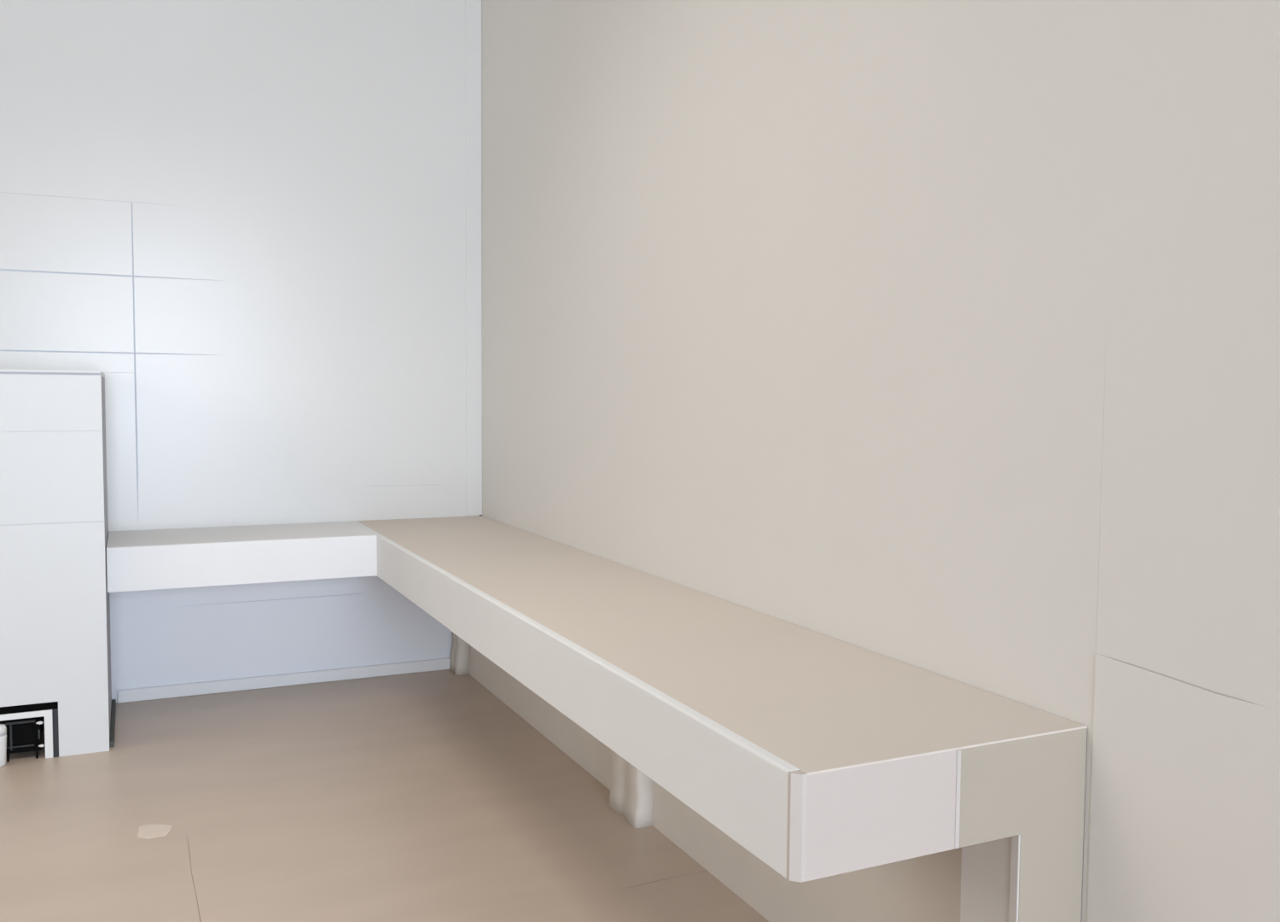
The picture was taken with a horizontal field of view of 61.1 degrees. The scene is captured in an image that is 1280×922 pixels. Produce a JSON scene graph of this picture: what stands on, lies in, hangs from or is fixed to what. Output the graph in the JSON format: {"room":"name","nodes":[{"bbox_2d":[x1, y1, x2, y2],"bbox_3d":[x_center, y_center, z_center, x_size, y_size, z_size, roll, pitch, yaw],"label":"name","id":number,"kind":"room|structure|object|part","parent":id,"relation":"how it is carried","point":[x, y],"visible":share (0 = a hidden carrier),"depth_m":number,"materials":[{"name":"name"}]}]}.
{"room":"sauna","nodes":[
{"label":"sauna","id":0,"kind":"room"},
{"bbox_2d":[0,0,472,702],"bbox_3d":[-2.487,-0.602,3.108,4.410,2.803,0.120,-1,4,-25],"label":"wall","id":1,"kind":"structure","parent":0,"point":[247,217],"depth_m":3.61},
{"bbox_3d":[-2.981,-0.677,2.804,3.021,0.230,0.002,-1,4,-25],"label":"wall panel","id":2,"kind":"part","parent":1,"relation":"part of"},
{"bbox_3d":[-2.983,-0.438,2.818,3.020,0.239,0.002,-1,4,-25],"label":"wall panel","id":3,"kind":"part","parent":1,"relation":"part of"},
{"bbox_3d":[-2.984,-0.284,2.828,3.020,0.060,0.002,-1,4,-25],"label":"wall panel","id":4,"kind":"part","parent":1,"relation":"part of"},
{"bbox_3d":[-2.986,0.058,2.848,3.022,0.623,0.002,-1,4,-25],"label":"wall panel","id":5,"kind":"part","parent":1,"relation":"part of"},
{"bbox_3d":[-2.456,-1.401,3.007,4.170,1.197,0.002,-1,4,-25],"label":"wall panel","id":6,"kind":"part","parent":1,"relation":"part of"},
{"bbox_2d":[106,521,377,592],"bbox_3d":[-1.264,0.293,3.447,0.766,0.128,0.410,-1,4,-25],"label":"countertop","id":7,"kind":"structure","parent":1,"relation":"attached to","point":[149,559],"depth_m":3.29,"materials":[{"name":"white paint"}]},
{"bbox_3d":[-2.469,0.428,3.115,4.170,0.140,0.002,-1,4,-25],"label":"wall panel","id":8,"kind":"part","parent":1,"relation":"part of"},
{"bbox_3d":[-2.471,0.647,3.128,4.170,0.300,0.002,-1,4,-25],"label":"wall panel","id":9,"kind":"part","parent":1,"relation":"part of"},
{"bbox_2d":[116,657,450,703],"bbox_3d":[-1.173,0.750,3.740,1.136,0.042,0.012,-1,4,-25],"label":"baseboard","id":10,"kind":"structure","parent":1,"relation":"attached to","point":[284,679],"depth_m":3.71,"materials":[{"name":"white paint"}]},
{"bbox_3d":[-1.094,-0.715,3.693,1.147,0.233,0.002,-1,4,-25],"label":"wall panel","id":11,"kind":"part","parent":1,"relation":"part of","materials":[{"name":"white paint"}]},
{"bbox_3d":[-1.095,-0.477,3.707,1.146,0.244,0.002,-1,4,-25],"label":"wall panel","id":12,"kind":"part","parent":1,"relation":"part of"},
{"bbox_3d":[-1.098,-0.103,3.729,1.147,0.506,0.002,-1,4,-25],"label":"wall panel","id":13,"kind":"part","parent":1,"relation":"part of","materials":[{"name":"white paint"}]},
{"bbox_3d":[-1.101,0.240,3.749,1.148,0.180,0.002,-1,4,-25],"label":"wall panel","id":14,"kind":"part","parent":1,"relation":"part of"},
{"bbox_3d":[-0.785,0.114,3.891,0.450,0.058,0.002,-1,4,-25],"label":"wall panel","id":15,"kind":"part","parent":1,"relation":"part of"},
{"bbox_2d":[465,0,482,516],"bbox_3d":[-0.599,-0.918,3.912,0.058,2.242,0.004,-1,4,-25],"label":"trim","id":16,"kind":"structure","parent":1,"relation":"attached to","point":[474,275],"depth_m":3.92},
{"bbox_2d":[0,669,768,921],"bbox_3d":[-0.695,1.094,-0.625,4.410,0.120,8.580,-1,4,-25],"label":"floor","id":17,"kind":"structure","parent":0,"point":[421,796],"depth_m":2.53,"materials":[{"name":"beige plastic"}]},
{"bbox_2d":[0,723,6,767],"bbox_3d":[-1.720,0.761,2.904,0.045,0.110,0.045,-1,4,-25],"label":"canister","id":18,"kind":"object","parent":17,"relation":"on","point":[2,727],"visible":1,"depth_m":2.90,"materials":[{"name":"paint"}]},
{"bbox_3d":[-1.720,0.718,2.901,0.045,0.023,0.045,-1,4,-25],"label":"lid","id":19,"kind":"part","parent":18,"relation":"part of","materials":[{"name":"white paint"}]},
{"bbox_2d":[0,716,44,762],"bbox_3d":[-1.700,0.756,2.993,0.104,0.110,0.112,-1,4,-25],"label":"stove","id":20,"kind":"object","parent":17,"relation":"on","point":[23,735],"visible":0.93,"depth_m":2.96,"materials":[{"name":"metal"}]},
{"bbox_3d":[-1.706,0.749,2.941,0.006,0.070,0.004,-1,4,-25],"label":"rail","id":21,"kind":"part","parent":20,"relation":"part of","materials":[{"name":"grey metal"}]},
{"bbox_3d":[-1.689,0.745,2.953,0.067,0.054,0.005,-1,4,-25],"label":"door","id":22,"kind":"part","parent":20,"relation":"part of","materials":[{"name":"black glass"}]},
{"bbox_3d":[-1.686,0.711,2.951,0.072,0.006,0.007,-1,4,-25],"label":"rail","id":23,"kind":"part","parent":20,"relation":"part of","materials":[{"name":"grey metal"}]},
{"bbox_3d":[-1.688,0.777,2.954,0.068,0.004,0.007,-1,4,-25],"label":"rail","id":24,"kind":"part","parent":20,"relation":"part of","materials":[{"name":"grey metal"}]},
{"bbox_3d":[-1.647,0.748,2.973,0.005,0.026,0.010,-1,4,-25],"label":"rail","id":25,"kind":"part","parent":20,"relation":"part of","materials":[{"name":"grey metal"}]},
{"bbox_2d":[0,369,116,758],"bbox_3d":[-1.880,0.273,3.097,0.666,1.059,0.515,-1,4,-25],"label":"base cabinet","id":26,"kind":"object","parent":17,"relation":"on","point":[55,644],"visible":0.99,"depth_m":2.95,"materials":[{"name":"white paint"}]},
{"bbox_3d":[-1.786,0.749,2.904,0.378,0.134,0.033,-1,4,-25],"label":"opening frame","id":27,"kind":"part","parent":26,"relation":"part of","materials":[{"name":"white paint"}]},
{"bbox_3d":[-1.774,-0.153,2.839,0.654,0.152,0.002,-1,4,-25],"label":"panel","id":28,"kind":"part","parent":26,"relation":"part of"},
{"bbox_3d":[-1.776,0.048,2.851,0.654,0.249,0.002,-1,4,-25],"label":"panel","id":29,"kind":"part","parent":26,"relation":"part of","materials":[{"name":"white wood"}]},
{"bbox_3d":[-1.883,-0.249,3.066,0.654,0.012,0.508,-1,4,-25],"label":"panel","id":30,"kind":"part","parent":26,"relation":"part of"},
{"bbox_3d":[-1.779,0.495,2.878,0.654,0.644,0.002,-1,4,-25],"label":"panel","id":31,"kind":"part","parent":26,"relation":"part of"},
{"bbox_3d":[-1.602,0.273,3.239,0.018,1.047,0.494,-1,4,-25],"label":"panel","id":32,"kind":"part","parent":26,"relation":"part of","materials":[{"name":"white wood"}]},
{"bbox_3d":[-1.592,0.787,3.276,0.012,0.016,0.470,-1,4,-25],"label":"skirting","id":33,"kind":"part","parent":26,"relation":"part of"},
{"bbox_2d":[137,823,172,838],"bbox_3d":[-1.110,0.845,2.482,0.074,0.001,0.088,-1,4,-25],"label":"flake","id":34,"kind":"object","parent":17,"relation":"on","point":[150,830],"visible":1,"depth_m":2.48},
{"bbox_2d":[353,514,1087,921],"bbox_3d":[-0.202,0.562,2.647,0.469,0.561,2.791,-1,4,-25],"label":"bench","id":35,"kind":"object","parent":17,"relation":"on","point":[817,776],"visible":1,"depth_m":1.66,"materials":[{"name":"beige wood"}]},
{"bbox_3d":[-0.047,0.621,2.780,0.079,0.430,2.690,-1,4,-25],"label":"board","id":36,"kind":"part","parent":35,"relation":"part of","materials":[{"name":"beige wood"}]},
{"bbox_3d":[0.526,0.700,1.525,0.114,0.430,0.094,-1,4,-25],"label":"leg","id":37,"kind":"part","parent":35,"relation":"part of","materials":[{"name":"beige wood"}]},
{"bbox_2d":[481,0,1279,921],"bbox_3d":[1.256,-0.402,0.202,0.121,2.803,8.580,-1,4,-25],"label":"wall","id":38,"kind":"structure","parent":0,"point":[941,337],"depth_m":1.72,"materials":[{"name":"beige paint"}]},
{"bbox_3d":[1.791,0.745,-1.024,0.003,0.660,5.540,-1,4,-25],"label":"wall panel","id":39,"kind":"part","parent":38,"relation":"part of","materials":[{"name":"beige paint"}]},
{"bbox_3d":[1.802,-0.648,-1.107,0.002,2.148,5.540,-1,4,-25],"label":"wall panel","id":40,"kind":"part","parent":38,"relation":"part of","materials":[{"name":"beige paint"}]}
]}

